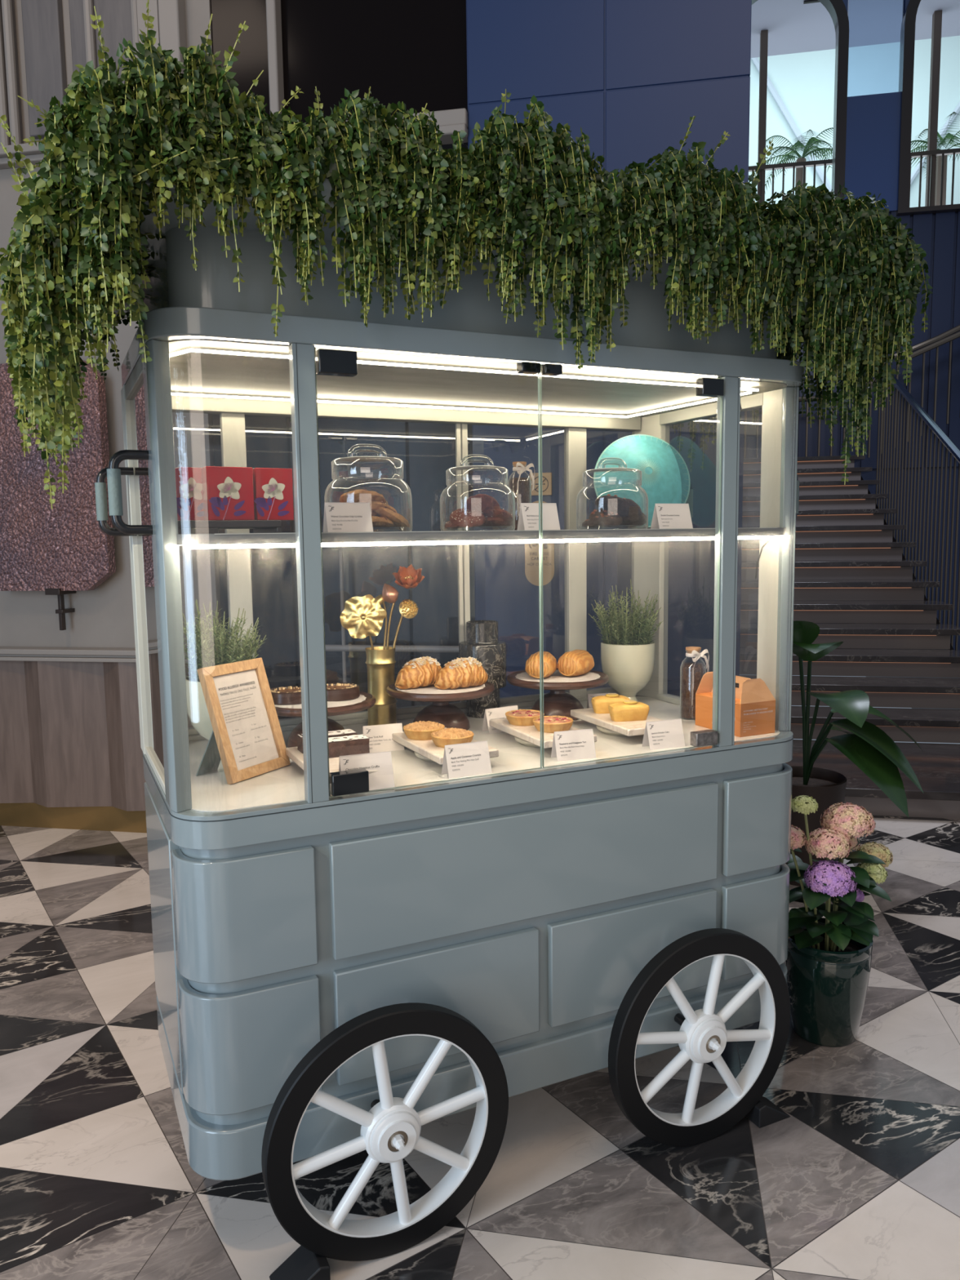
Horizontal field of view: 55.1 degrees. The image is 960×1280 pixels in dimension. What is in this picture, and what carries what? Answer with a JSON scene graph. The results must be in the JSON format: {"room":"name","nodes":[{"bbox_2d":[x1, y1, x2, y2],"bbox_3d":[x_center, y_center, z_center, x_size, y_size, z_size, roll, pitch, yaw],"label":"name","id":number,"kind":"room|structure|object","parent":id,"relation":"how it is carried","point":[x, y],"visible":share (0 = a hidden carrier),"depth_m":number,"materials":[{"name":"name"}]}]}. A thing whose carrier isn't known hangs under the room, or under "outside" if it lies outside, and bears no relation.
{"room":"hotel lobby","nodes":[
{"label":"hotel lobby","id":0,"kind":"room"},
{"bbox_2d":[0,0,751,832],"bbox_3d":[-2.244,-2.820,4.561,6.885,7.600,0.679,0,7,11],"label":"wall","id":1,"kind":"structure","parent":0,"point":[633,75],"depth_m":4.17,"materials":[{"name":"blue paint"}]},
{"bbox_2d":[0,360,115,630],"bbox_3d":[-2.111,-0.696,4.547,0.635,1.300,0.135,0,7,11],"label":"relief panel","id":2,"kind":"object","parent":1,"relation":"attached to","point":[60,550],"visible":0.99,"depth_m":4.50,"materials":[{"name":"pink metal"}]},
{"bbox_2d":[157,0,467,147],"bbox_3d":[-0.777,-4.326,3.908,1.420,4.300,0.140,0,7,11],"label":"window","id":3,"kind":"structure","parent":1,"relation":"in","point":[412,52],"depth_m":4.11,"materials":[{"name":"grey glass"}]},
{"bbox_2d":[212,142,475,719],"bbox_3d":[-0.589,-0.601,4.319,1.410,3.200,0.186,0,7,11],"label":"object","id":4,"kind":"structure","parent":1,"relation":"in","point":[427,451],"depth_m":4.33,"materials":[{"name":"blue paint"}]},
{"bbox_2d":[524,500,554,586],"bbox_3d":[0.266,-0.432,4.125,0.132,0.380,0.010,0,7,11],"label":"sign","id":5,"kind":"object","parent":1,"relation":"attached to","point":[531,549],"visible":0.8,"depth_m":4.13,"materials":[{"name":"brown"}]},
{"bbox_2d":[527,538,551,565],"bbox_3d":[0.267,-0.399,4.127,0.109,0.137,0.006,0,7,11],"label":"print","id":6,"kind":"object","parent":5,"relation":"attached to","point":[532,548],"depth_m":4.13,"materials":[{"name":"brown"}]},
{"bbox_2d":[0,815,959,1279],"bbox_3d":[0.530,1.306,1.553,13.881,0.001,9.464,0,7,11],"label":"floor","id":7,"kind":"structure","parent":0,"point":[860,1180],"depth_m":2.22,"materials":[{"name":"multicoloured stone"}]},
{"bbox_2d":[269,1245,330,1279],"bbox_3d":[-0.361,1.258,1.838,0.103,0.054,0.090,-4,7,-25],"label":"chock","id":8,"kind":"object","parent":7,"relation":"on","point":[303,1264],"visible":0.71,"depth_m":1.83,"materials":[{"name":"black rubber"}]},
{"bbox_2d":[94,153,888,1261],"bbox_3d":[-0.016,0.151,2.413,1.840,2.117,1.070,-4,7,-25],"label":"cart","id":9,"kind":"object","parent":7,"relation":"on","point":[344,968],"visible":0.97,"depth_m":2.04,"materials":[{"name":"grey paint"}]},
{"bbox_2d":[0,0,325,509],"bbox_3d":[-0.671,-0.730,2.004,0.691,0.906,1.128,-4,7,-25],"label":"trailing vine","id":10,"kind":"object","parent":9,"relation":"on","point":[73,257],"visible":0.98,"depth_m":1.50,"materials":[{"name":"green plant"}]},
{"bbox_2d":[185,674,213,740],"bbox_3d":[-0.634,0.188,2.262,0.168,0.198,0.168,-4,7,-25],"label":"pot","id":11,"kind":"object","parent":9,"relation":"on","point":[197,708],"depth_m":2.19,"materials":[{"name":"ceramic"}]},
{"bbox_2d":[182,599,266,740],"bbox_3d":[-0.637,0.094,2.244,0.225,0.388,0.208,3,7,30],"label":"potted plant","id":12,"kind":"object","parent":9,"relation":"on","point":[197,708],"visible":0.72,"depth_m":2.21,"materials":[{"name":"plant"}]},
{"bbox_2d":[177,520,281,534],"bbox_3d":[-0.559,-0.240,1.974,0.213,0.027,0.240,-4,7,-25],"label":"serving tray","id":13,"kind":"object","parent":9,"relation":"on","point":[199,526],"visible":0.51,"depth_m":1.86,"materials":[{"name":"grey"}]},
{"bbox_2d":[175,466,204,520],"bbox_3d":[-0.625,-0.301,1.917,0.074,0.108,0.112,-6,8,-39],"label":"box","id":14,"kind":"object","parent":13,"relation":"on","point":[188,482],"visible":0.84,"depth_m":1.88,"materials":[{"name":"red cardboard"}]},
{"bbox_2d":[176,496,204,516],"bbox_3d":[-0.589,-0.272,1.877,0.074,0.042,0.001,-6,8,-39],"label":"print","id":15,"kind":"object","parent":14,"relation":"attached to","point":[180,501],"depth_m":1.87},
{"bbox_2d":[180,477,202,499],"bbox_3d":[-0.586,-0.309,1.876,0.049,0.045,0.001,-6,8,-39],"label":"print","id":16,"kind":"object","parent":14,"relation":"on","point":[197,493],"depth_m":1.88},
{"bbox_2d":[201,466,254,519],"bbox_3d":[-0.533,-0.303,1.923,0.094,0.108,0.112,-4,7,-28],"label":"box","id":17,"kind":"object","parent":13,"relation":"on","point":[228,492],"visible":0.91,"depth_m":1.87,"materials":[{"name":"red cardboard"}]},
{"bbox_2d":[208,495,245,516],"bbox_3d":[-0.513,-0.273,1.874,0.074,0.042,0.001,-4,7,-28],"label":"print","id":18,"kind":"object","parent":17,"relation":"attached to","point":[216,501],"depth_m":1.87},
{"bbox_2d":[217,476,241,499],"bbox_3d":[-0.510,-0.309,1.872,0.049,0.045,0.001,-4,7,-28],"label":"print","id":19,"kind":"object","parent":17,"relation":"on","point":[234,493],"depth_m":1.87},
{"bbox_2d":[252,467,293,520],"bbox_3d":[-0.456,-0.310,1.975,0.084,0.108,0.112,-4,7,-27],"label":"box","id":20,"kind":"object","parent":13,"relation":"on","point":[273,487],"visible":0.89,"depth_m":1.93,"materials":[{"name":"red cardboard"}]},
{"bbox_2d":[253,496,288,516],"bbox_3d":[-0.435,-0.280,1.927,0.074,0.042,0.001,-4,7,-27],"label":"print","id":21,"kind":"object","parent":20,"relation":"attached to","point":[261,502],"depth_m":1.92},
{"bbox_2d":[262,477,284,499],"bbox_3d":[-0.432,-0.316,1.925,0.049,0.045,0.001,-4,7,-27],"label":"print","id":22,"kind":"object","parent":20,"relation":"on","point":[277,493],"depth_m":1.93},
{"bbox_2d":[195,657,290,784],"bbox_3d":[-0.551,0.178,2.104,0.133,0.255,0.190,3,7,29],"label":"picture frame","id":23,"kind":"object","parent":9,"relation":"on","point":[246,736],"visible":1,"depth_m":2.09,"materials":[{"name":"brown wood"}]},
{"bbox_2d":[218,680,267,762],"bbox_3d":[-0.531,0.185,2.091,0.050,0.165,0.120,3,7,29],"label":"print","id":24,"kind":"object","parent":23,"relation":"attached to","point":[242,704],"depth_m":2.09,"materials":[{"name":"grey paper"}]},
{"bbox_2d":[275,691,375,747],"bbox_3d":[-0.416,0.211,2.368,0.299,0.123,0.299,-4,7,-25],"label":"cake stand","id":25,"kind":"object","parent":9,"relation":"on","point":[370,700],"visible":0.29,"depth_m":2.29,"materials":[{"name":"brown wood"}]},
{"bbox_2d":[274,694,366,708],"bbox_3d":[-0.417,0.153,2.361,0.251,0.001,0.251,-4,7,-25],"label":"doily","id":26,"kind":"object","parent":25,"relation":"on","point":[330,704],"visible":0.18,"depth_m":2.29,"materials":[{"name":"white paper"}]},
{"bbox_2d":[270,685,301,705],"bbox_3d":[-0.483,0.140,2.334,0.112,0.032,0.112,-4,7,-25],"label":"tart","id":27,"kind":"object","parent":26,"relation":"on","point":[291,695],"visible":0.68,"depth_m":2.29,"materials":[{"name":"brown food"}]},
{"bbox_2d":[326,682,359,701],"bbox_3d":[-0.367,0.134,2.377,0.112,0.032,0.112,-4,7,-25],"label":"tart","id":28,"kind":"object","parent":26,"relation":"on","point":[338,691],"visible":0.72,"depth_m":2.34,"materials":[{"name":"brown food"}]},
{"bbox_2d":[285,746,377,773],"bbox_3d":[-0.327,0.284,2.068,0.150,0.042,0.300,-4,7,-25],"label":"marble board","id":29,"kind":"object","parent":9,"relation":"on","point":[297,757],"visible":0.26,"depth_m":2.06,"materials":[{"name":"stone"}]},
{"bbox_2d":[328,733,369,757],"bbox_3d":[-0.320,0.241,2.088,0.132,0.036,0.050,-4,7,-23],"label":"cake slice","id":30,"kind":"object","parent":29,"relation":"on","point":[353,744],"visible":0.61,"depth_m":2.08,"materials":[{"name":"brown food"}]},
{"bbox_2d":[323,502,373,532],"bbox_3d":[-0.275,-0.255,1.913,0.097,0.061,0.037,-4,7,-25],"label":"place card","id":31,"kind":"object","parent":9,"relation":"on","point":[339,517],"visible":1,"depth_m":1.90,"materials":[{"name":"beige paper"}]},
{"bbox_2d":[328,506,362,529],"bbox_3d":[-0.277,-0.253,1.901,0.070,0.049,0.015,-4,7,-25],"label":"print","id":32,"kind":"object","parent":31,"relation":"attached to","point":[340,517],"depth_m":1.90,"materials":[{"name":"grey paper"}]},
{"bbox_2d":[338,751,395,790],"bbox_3d":[-0.242,0.278,1.955,0.112,0.076,0.047,-3,7,-22],"label":"place card","id":33,"kind":"object","parent":9,"relation":"on","point":[381,762],"visible":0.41,"depth_m":1.95,"materials":[{"name":"beige paper"}]},
{"bbox_2d":[324,444,412,531],"bbox_3d":[-0.253,-0.343,2.081,0.196,0.196,0.196,-4,7,-25],"label":"cookie jar","id":34,"kind":"object","parent":9,"relation":"on","point":[377,458],"visible":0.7,"depth_m":2.07,"materials":[{"name":"clear glass"}]},
{"bbox_2d":[364,646,397,725],"bbox_3d":[-0.278,0.133,2.597,0.087,0.222,0.087,-4,7,-25],"label":"brass vase","id":35,"kind":"object","parent":9,"relation":"on","point":[380,663],"visible":0.84,"depth_m":2.56,"materials":[{"name":"gold metal"}]},
{"bbox_2d":[340,564,424,649],"bbox_3d":[-0.271,0.004,2.568,0.239,0.425,0.073,-3,7,-18],"label":"arrangement","id":36,"kind":"object","parent":35,"relation":"in","point":[363,616],"visible":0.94,"depth_m":2.54,"materials":[{"name":"gold metal"}]},
{"bbox_2d":[362,723,404,752],"bbox_3d":[-0.244,0.244,2.311,0.100,0.065,0.040,-3,7,-19],"label":"place card","id":37,"kind":"object","parent":9,"relation":"on","point":[380,737],"visible":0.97,"depth_m":2.30,"materials":[{"name":"beige paper"}]},
{"bbox_2d":[366,728,391,749],"bbox_3d":[-0.248,0.244,2.299,0.071,0.049,0.015,-3,7,-19],"label":"print","id":38,"kind":"object","parent":37,"relation":"attached to","point":[380,739],"depth_m":2.30,"materials":[{"name":"grey paper"}]},
{"bbox_2d":[266,86,501,434],"bbox_3d":[-0.390,-0.820,2.154,0.621,0.609,1.182,-3,7,-17],"label":"trailing vine","id":39,"kind":"object","parent":9,"relation":"on","point":[363,152],"visible":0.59,"depth_m":1.67,"materials":[{"name":"green plant"}]},
{"bbox_2d":[386,681,494,730],"bbox_3d":[-0.109,0.186,2.550,0.299,0.123,0.299,-4,7,-25],"label":"cake stand","id":40,"kind":"object","parent":9,"relation":"on","point":[440,711],"visible":0.64,"depth_m":2.49,"materials":[{"name":"brown wood"}]},
{"bbox_2d":[395,684,484,693],"bbox_3d":[-0.109,0.128,2.543,0.251,0.001,0.251,-4,7,-25],"label":"doily","id":41,"kind":"object","parent":40,"relation":"on","point":[429,689],"visible":0.3,"depth_m":2.48,"materials":[{"name":"white paper"}]},
{"bbox_2d":[395,656,441,689],"bbox_3d":[-0.156,0.087,2.528,0.084,0.086,0.165,6,9,44],"label":"croissant","id":42,"kind":"object","parent":41,"relation":"on","point":[422,672],"visible":0.96,"depth_m":2.49,"materials":[{"name":"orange food"}]},
{"bbox_2d":[434,656,488,689],"bbox_3d":[-0.042,0.088,2.506,0.166,0.084,0.086,-5,8,-34],"label":"croissant","id":43,"kind":"object","parent":41,"relation":"on","point":[460,672],"visible":1,"depth_m":2.47,"materials":[{"name":"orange food"}]},
{"bbox_2d":[391,727,498,764],"bbox_3d":[-0.091,0.263,2.222,0.150,0.042,0.300,-4,7,-27],"label":"marble board","id":44,"kind":"object","parent":9,"relation":"on","point":[426,750],"visible":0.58,"depth_m":2.17,"materials":[{"name":"stone"}]},
{"bbox_2d":[403,720,444,740],"bbox_3d":[-0.138,0.219,2.262,0.104,0.038,0.104,-4,7,-25],"label":"tart","id":45,"kind":"object","parent":44,"relation":"on","point":[417,731],"visible":0.98,"depth_m":2.23,"materials":[{"name":"beige food"}]},
{"bbox_2d":[431,727,474,747],"bbox_3d":[-0.065,0.228,2.175,0.104,0.038,0.104,-4,7,-25],"label":"tart","id":46,"kind":"object","parent":44,"relation":"on","point":[446,736],"visible":0.98,"depth_m":2.14,"materials":[{"name":"beige food"}]},
{"bbox_2d":[441,740,492,778],"bbox_3d":[-0.030,0.266,2.067,0.105,0.071,0.043,-4,7,-25],"label":"place card","id":47,"kind":"object","parent":9,"relation":"on","point":[471,758],"visible":1,"depth_m":2.06,"materials":[{"name":"beige paper"}]},
{"bbox_2d":[449,748,479,771],"bbox_3d":[-0.033,0.263,2.055,0.078,0.049,0.015,-4,7,-25],"label":"print","id":48,"kind":"object","parent":47,"relation":"attached to","point":[460,759],"depth_m":2.05,"materials":[{"name":"grey paper"}]},
{"bbox_2d":[440,454,515,531],"bbox_3d":[-0.006,-0.353,2.208,0.180,0.180,0.180,-4,7,-25],"label":"cookie jar","id":49,"kind":"object","parent":9,"relation":"on","point":[468,467],"visible":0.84,"depth_m":2.19,"materials":[{"name":"clear glass"}]},
{"bbox_2d":[449,507,485,527],"bbox_3d":[-0.029,-0.290,2.180,0.086,0.048,0.078,-1,6,1],"label":"cookie","id":50,"kind":"object","parent":49,"relation":"in","point":[464,517],"visible":1,"depth_m":2.16,"materials":[{"name":"beige food"}]},
{"bbox_2d":[176,527,786,544],"bbox_3d":[-0.017,-0.267,2.356,1.540,0.020,0.670,-4,7,-25],"label":"shelf","id":51,"kind":"object","parent":9,"relation":"attached to","point":[766,534],"depth_m":2.01,"materials":[{"name":"grey"}]},
{"bbox_2d":[458,620,506,718],"bbox_3d":[0.008,0.085,2.735,0.140,0.280,0.140,-4,7,-25],"label":"vase","id":52,"kind":"object","parent":9,"relation":"on","point":[482,643],"visible":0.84,"depth_m":2.69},
{"bbox_2d":[188,696,779,811],"bbox_3d":[-0.014,0.265,2.425,1.544,0.008,0.694,-4,7,-25],"label":"countertop","id":53,"kind":"structure","parent":9,"relation":"on","point":[211,791],"depth_m":2.16,"materials":[{"name":"white stone"}]},
{"bbox_2d":[113,153,888,320],"bbox_3d":[-0.030,-0.873,2.297,1.840,0.055,0.980,-4,7,-25],"label":"planter","id":54,"kind":"object","parent":9,"relation":"on","point":[251,231],"depth_m":1.75,"materials":[{"name":"grey paint"}]},
{"bbox_2d":[507,461,534,530],"bbox_3d":[0.114,-0.407,2.621,0.077,0.195,0.066,-7,9,-42],"label":"glass bottle","id":55,"kind":"object","parent":9,"relation":"on","point":[520,467],"visible":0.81,"depth_m":2.60,"materials":[{"name":"clear glass"}]},
{"bbox_2d":[508,477,530,529],"bbox_3d":[0.114,-0.388,2.622,0.061,0.148,0.061,-4,7,-25],"label":"coffee beans","id":56,"kind":"object","parent":55,"relation":"in","point":[524,484],"visible":0.54,"depth_m":2.59,"materials":[{"name":"brown food"}]},
{"bbox_2d":[517,502,559,530],"bbox_3d":[0.134,-0.282,2.104,0.092,0.061,0.037,-4,7,-25],"label":"place card","id":57,"kind":"object","parent":9,"relation":"on","point":[528,519],"visible":0.8,"depth_m":2.10,"materials":[{"name":"beige paper"}]},
{"bbox_2d":[489,718,596,748],"bbox_3d":[0.156,0.244,2.365,0.150,0.042,0.300,-4,7,-25],"label":"marble board","id":58,"kind":"object","parent":9,"relation":"on","point":[527,735],"visible":0.48,"depth_m":2.32,"materials":[{"name":"stone"}]},
{"bbox_2d":[532,715,573,733],"bbox_3d":[0.184,0.212,2.325,0.104,0.030,0.104,-4,7,-25],"label":"tart","id":59,"kind":"object","parent":58,"relation":"on","point":[552,724],"visible":0.94,"depth_m":2.29,"materials":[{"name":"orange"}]},
{"bbox_2d":[444,88,644,368],"bbox_3d":[-0.086,-0.896,2.257,0.598,0.589,1.099,-4,7,-25],"label":"trailing vine","id":60,"kind":"object","parent":9,"relation":"hanging from","point":[517,162],"visible":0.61,"depth_m":1.81,"materials":[{"name":"green plant"}]},
{"bbox_2d":[506,667,608,720],"bbox_3d":[0.229,0.164,2.708,0.299,0.123,0.299,-4,7,-25],"label":"cake stand","id":61,"kind":"object","parent":9,"relation":"on","point":[557,702],"visible":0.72,"depth_m":2.65,"materials":[{"name":"brown wood"}]},
{"bbox_2d":[515,669,600,682],"bbox_3d":[0.228,0.106,2.701,0.251,0.001,0.251,-4,7,-25],"label":"doily","id":62,"kind":"object","parent":61,"relation":"on","point":[557,677],"visible":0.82,"depth_m":2.66,"materials":[{"name":"white paper"}]},
{"bbox_2d":[524,650,556,678],"bbox_3d":[0.178,0.071,2.674,0.089,0.075,0.123,1,7,13],"label":"bun","id":63,"kind":"object","parent":62,"relation":"on","point":[532,664],"visible":0.84,"depth_m":2.62,"materials":[{"name":"brown food"}]},
{"bbox_2d":[556,648,594,676],"bbox_3d":[0.281,0.066,2.700,0.089,0.075,0.123,3,8,33],"label":"bun","id":64,"kind":"object","parent":62,"relation":"on","point":[575,663],"visible":1,"depth_m":2.66,"materials":[{"name":"brown food"}]},
{"bbox_2d":[551,728,595,761],"bbox_3d":[0.224,0.249,2.203,0.100,0.067,0.041,-3,7,-17],"label":"place card","id":65,"kind":"object","parent":9,"relation":"on","point":[575,744],"visible":1,"depth_m":2.19,"materials":[{"name":"beige paper"}]},
{"bbox_2d":[556,734,586,755],"bbox_3d":[0.220,0.248,2.191,0.072,0.049,0.015,-3,7,-17],"label":"print","id":66,"kind":"object","parent":65,"relation":"attached to","point":[566,744],"depth_m":2.19,"materials":[{"name":"grey paper"}]},
{"bbox_2d":[576,457,648,529],"bbox_3d":[0.340,-0.377,2.370,0.184,0.182,0.184,-4,7,-25],"label":"cookie jar","id":67,"kind":"object","parent":9,"relation":"on","point":[604,469],"visible":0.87,"depth_m":2.35,"materials":[{"name":"clear glass"}]},
{"bbox_2d":[588,509,622,527],"bbox_3d":[0.319,-0.309,2.338,0.082,0.047,0.080,-7,9,-42],"label":"cookie","id":68,"kind":"object","parent":67,"relation":"in","point":[602,517],"visible":1,"depth_m":2.32,"materials":[{"name":"brown food"}]},
{"bbox_2d":[570,707,662,736],"bbox_3d":[0.382,0.227,2.484,0.150,0.042,0.300,-4,7,-23],"label":"marble board","id":69,"kind":"object","parent":9,"relation":"on","point":[604,723],"visible":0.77,"depth_m":2.43,"materials":[{"name":"stone"}]},
{"bbox_2d":[608,700,649,721],"bbox_3d":[0.394,0.187,2.436,0.104,0.049,0.054,-2,7,-11],"label":"cake","id":70,"kind":"object","parent":69,"relation":"on","point":[628,710],"visible":1,"depth_m":2.42,"materials":[{"name":"yellow food"}]},
{"bbox_2d":[588,578,663,702],"bbox_3d":[0.451,0.008,2.861,0.220,0.392,0.215,2,7,23],"label":"rosemary","id":71,"kind":"object","parent":9,"relation":"on","point":[628,661],"visible":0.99,"depth_m":2.81,"materials":[{"name":"ceramic"}]},
{"bbox_2d":[593,434,690,528],"bbox_3d":[0.502,-0.488,2.816,0.302,0.290,0.134,-1,6,-5],"label":"disc","id":72,"kind":"object","parent":9,"relation":"on","point":[665,476],"visible":0.82,"depth_m":2.80,"materials":[{"name":"teal"}]},
{"bbox_2d":[641,718,684,750],"bbox_3d":[0.460,0.234,2.306,0.100,0.067,0.041,-3,7,-19],"label":"place card","id":73,"kind":"object","parent":9,"relation":"on","point":[664,734],"visible":1,"depth_m":2.30,"materials":[{"name":"beige paper"}]},
{"bbox_2d":[650,503,693,528],"bbox_3d":[0.471,-0.304,2.262,0.100,0.061,0.037,-4,7,-25],"label":"place card","id":74,"kind":"object","parent":9,"relation":"on","point":[665,516],"visible":1,"depth_m":2.25,"materials":[{"name":"beige paper"}]},
{"bbox_2d":[680,646,709,719],"bbox_3d":[0.614,0.123,2.653,0.083,0.205,0.072,-6,8,-36],"label":"glass bottle","id":75,"kind":"object","parent":9,"relation":"on","point":[691,651],"visible":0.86,"depth_m":2.63,"materials":[{"name":"clear glass"}]},
{"bbox_2d":[680,662,705,718],"bbox_3d":[0.614,0.144,2.655,0.067,0.156,0.067,-4,7,-25],"label":"coffee beans","id":76,"kind":"object","parent":75,"relation":"in","point":[687,711],"visible":0.86,"depth_m":2.63,"materials":[{"name":"brown food"}]},
{"bbox_2d":[596,115,796,355],"bbox_3d":[0.248,-0.945,2.425,0.701,0.600,1.125,-4,7,-25],"label":"trailing vine","id":77,"kind":"object","parent":9,"relation":"on","point":[712,214],"visible":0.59,"depth_m":1.97,"materials":[{"name":"green plant"}]},
{"bbox_2d":[695,671,775,737],"bbox_3d":[0.690,0.168,2.499,0.121,0.148,0.185,-4,7,-25],"label":"carton","id":78,"kind":"object","parent":9,"relation":"on","point":[754,703],"visible":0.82,"depth_m":2.43,"materials":[{"name":"orange cardboard"}]},
{"bbox_2d":[711,708,772,732],"bbox_3d":[0.690,0.208,2.435,0.156,0.058,0.071,2,7,20],"label":"print","id":79,"kind":"object","parent":78,"relation":"attached to","point":[746,720],"depth_m":2.41,"materials":[{"name":"white"}]},
{"bbox_2d":[669,137,933,484],"bbox_3d":[0.643,-0.845,2.618,0.664,0.832,1.132,-4,7,-29],"label":"trailing vine","id":80,"kind":"object","parent":9,"relation":"on","point":[855,296],"visible":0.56,"depth_m":2.17,"materials":[{"name":"green plant"}]},
{"bbox_2d":[745,1096,790,1128],"bbox_3d":[0.725,1.185,2.357,0.103,0.054,0.090,-4,7,-25],"label":"chock","id":81,"kind":"object","parent":7,"relation":"on","point":[765,1113],"visible":0.59,"depth_m":2.31,"materials":[{"name":"black rubber"}]},
{"bbox_2d":[784,795,893,1047],"bbox_3d":[1.021,0.798,2.706,0.341,0.738,0.402,2,7,24],"label":"planter","id":82,"kind":"object","parent":7,"relation":"on","point":[828,963],"visible":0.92,"depth_m":2.63,"materials":[{"name":"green ceramic"}]},
{"bbox_2d":[739,454,959,818],"bbox_3d":[2.813,-0.590,7.843,1.840,2.295,6.630,0,7,11],"label":"staircase","id":83,"kind":"structure","parent":7,"relation":"on","point":[865,596],"depth_m":6.85,"materials":[{"name":"wood"}]},
{"bbox_2d":[743,324,959,458],"bbox_3d":[4.537,-3.043,10.056,4.113,2.027,0.510,0,7,11],"label":"gallery railing","id":84,"kind":"object","parent":83,"relation":"on","point":[935,342],"visible":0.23,"depth_m":10.20,"materials":[{"name":"brown metal"}]},
{"bbox_2d":[875,373,959,649],"bbox_3d":[3.667,-0.996,7.236,0.061,3.216,4.982,0,7,11],"label":"stair railing","id":85,"kind":"object","parent":83,"relation":"attached to","point":[938,432],"visible":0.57,"depth_m":7.92,"materials":[{"name":"black metal"}]},
{"bbox_2d":[785,621,924,886],"bbox_3d":[1.484,0.469,3.782,0.673,1.137,0.608,1,7,14],"label":"leaf plant","id":86,"kind":"object","parent":7,"relation":"on","point":[867,746],"visible":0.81,"depth_m":3.77,"materials":[{"name":"green plant"}]},
{"bbox_2d":[600,640,655,702],"bbox_3d":[0.460,0.105,2.867,0.168,0.198,0.168,0,6,7],"label":"pot","id":87,"kind":"object","parent":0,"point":[628,665],"depth_m":2.80,"materials":[{"name":"ceramic"}]},
{"bbox_2d":[739,211,959,649],"bbox_3d":[5.351,-2.332,10.642,7.500,5.060,0.160,0,7,11],"label":"wall","id":88,"kind":"structure","parent":0,"point":[938,234],"depth_m":10.59,"materials":[{"name":"blue"}]},
{"bbox_2d":[751,0,848,199],"bbox_3d":[3.439,-6.136,10.500,1.400,2.685,0.200,0,7,11],"label":"window","id":89,"kind":"structure","parent":88,"relation":"in","point":[837,10],"depth_m":10.32,"materials":[{"name":"brown metal"}]},
{"bbox_2d":[896,0,959,215],"bbox_3d":[5.370,-6.121,10.129,1.400,2.685,0.200,0,7,11],"label":"window","id":90,"kind":"structure","parent":88,"relation":"in","point":[906,50],"depth_m":10.22,"materials":[{"name":"brown metal"}]},
{"bbox_2d":[751,0,959,57],"bbox_3d":[5.997,-8.010,11.122,8.500,0.180,2.400,0,7,11],"label":"ceiling","id":91,"kind":"structure","parent":0,"point":[793,26],"depth_m":11.95,"materials":[{"name":"white paint"}]},
{"bbox_2d":[756,30,768,203],"bbox_3d":[3.761,-6.516,12.291,0.090,3.050,0.100,0,7,11],"label":"post","id":92,"kind":"object","parent":91,"relation":"attached to","point":[764,33],"visible":0.57,"depth_m":12.18,"materials":[{"name":"brown metal"}]},
{"bbox_2d":[924,10,942,206],"bbox_3d":[5.843,-6.500,11.890,0.090,3.050,0.100,0,7,11],"label":"post","id":93,"kind":"object","parent":91,"relation":"attached to","point":[937,15],"visible":0.64,"depth_m":11.80,"materials":[{"name":"brown metal"}]},
{"bbox_2d":[844,2,903,213],"bbox_3d":[4.406,-6.457,10.307,0.576,3.240,0.140,0,7,11],"label":"wall pier","id":94,"kind":"object","parent":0,"point":[873,121],"visible":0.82,"depth_m":10.34,"materials":[{"name":"blue paint"}]},
{"label":"outside","id":95,"kind":"structure","parent":0,"visible":0},
{"bbox_2d":[750,127,833,195],"bbox_3d":[4.699,-6.047,13.647,1.813,2.888,1.667,1,7,16],"label":"palm","id":96,"kind":"object","parent":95,"point":[799,171],"visible":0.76,"depth_m":13.60,"materials":[{"name":"green plant"}]},
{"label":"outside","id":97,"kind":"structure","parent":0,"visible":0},
{"bbox_2d":[911,111,959,205],"bbox_3d":[6.607,-5.948,13.188,2.404,2.943,1.850,1,7,14],"label":"palm","id":98,"kind":"object","parent":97,"point":[939,158],"visible":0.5,"depth_m":13.26,"materials":[{"name":"green plant"}]},
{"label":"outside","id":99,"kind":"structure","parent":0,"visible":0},
{"bbox_2d":[748,35,959,208],"bbox_3d":[8.738,-8.998,16.065,19.000,11.000,0.100,0,7,11],"label":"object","id":100,"kind":"object","parent":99,"point":[804,82],"visible":0.02,"depth_m":16.36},
{"bbox_2d":[751,57,959,191],"bbox_3d":[6.754,-8.500,16.352,9.079,4.047,0.100,0,7,11],"label":"struts","id":101,"kind":"object","parent":100,"relation":"attached to","point":[755,60],"visible":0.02,"depth_m":16.45,"materials":[{"name":"white metal"}]},
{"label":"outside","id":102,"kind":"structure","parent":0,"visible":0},
{"bbox_2d":[748,147,959,207],"bbox_3d":[5.468,-5.636,11.908,5.800,1.240,0.061,0,7,11],"label":"balcony railing","id":103,"kind":"object","parent":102,"point":[942,153],"visible":0.15,"depth_m":11.88,"materials":[{"name":"brown metal"}]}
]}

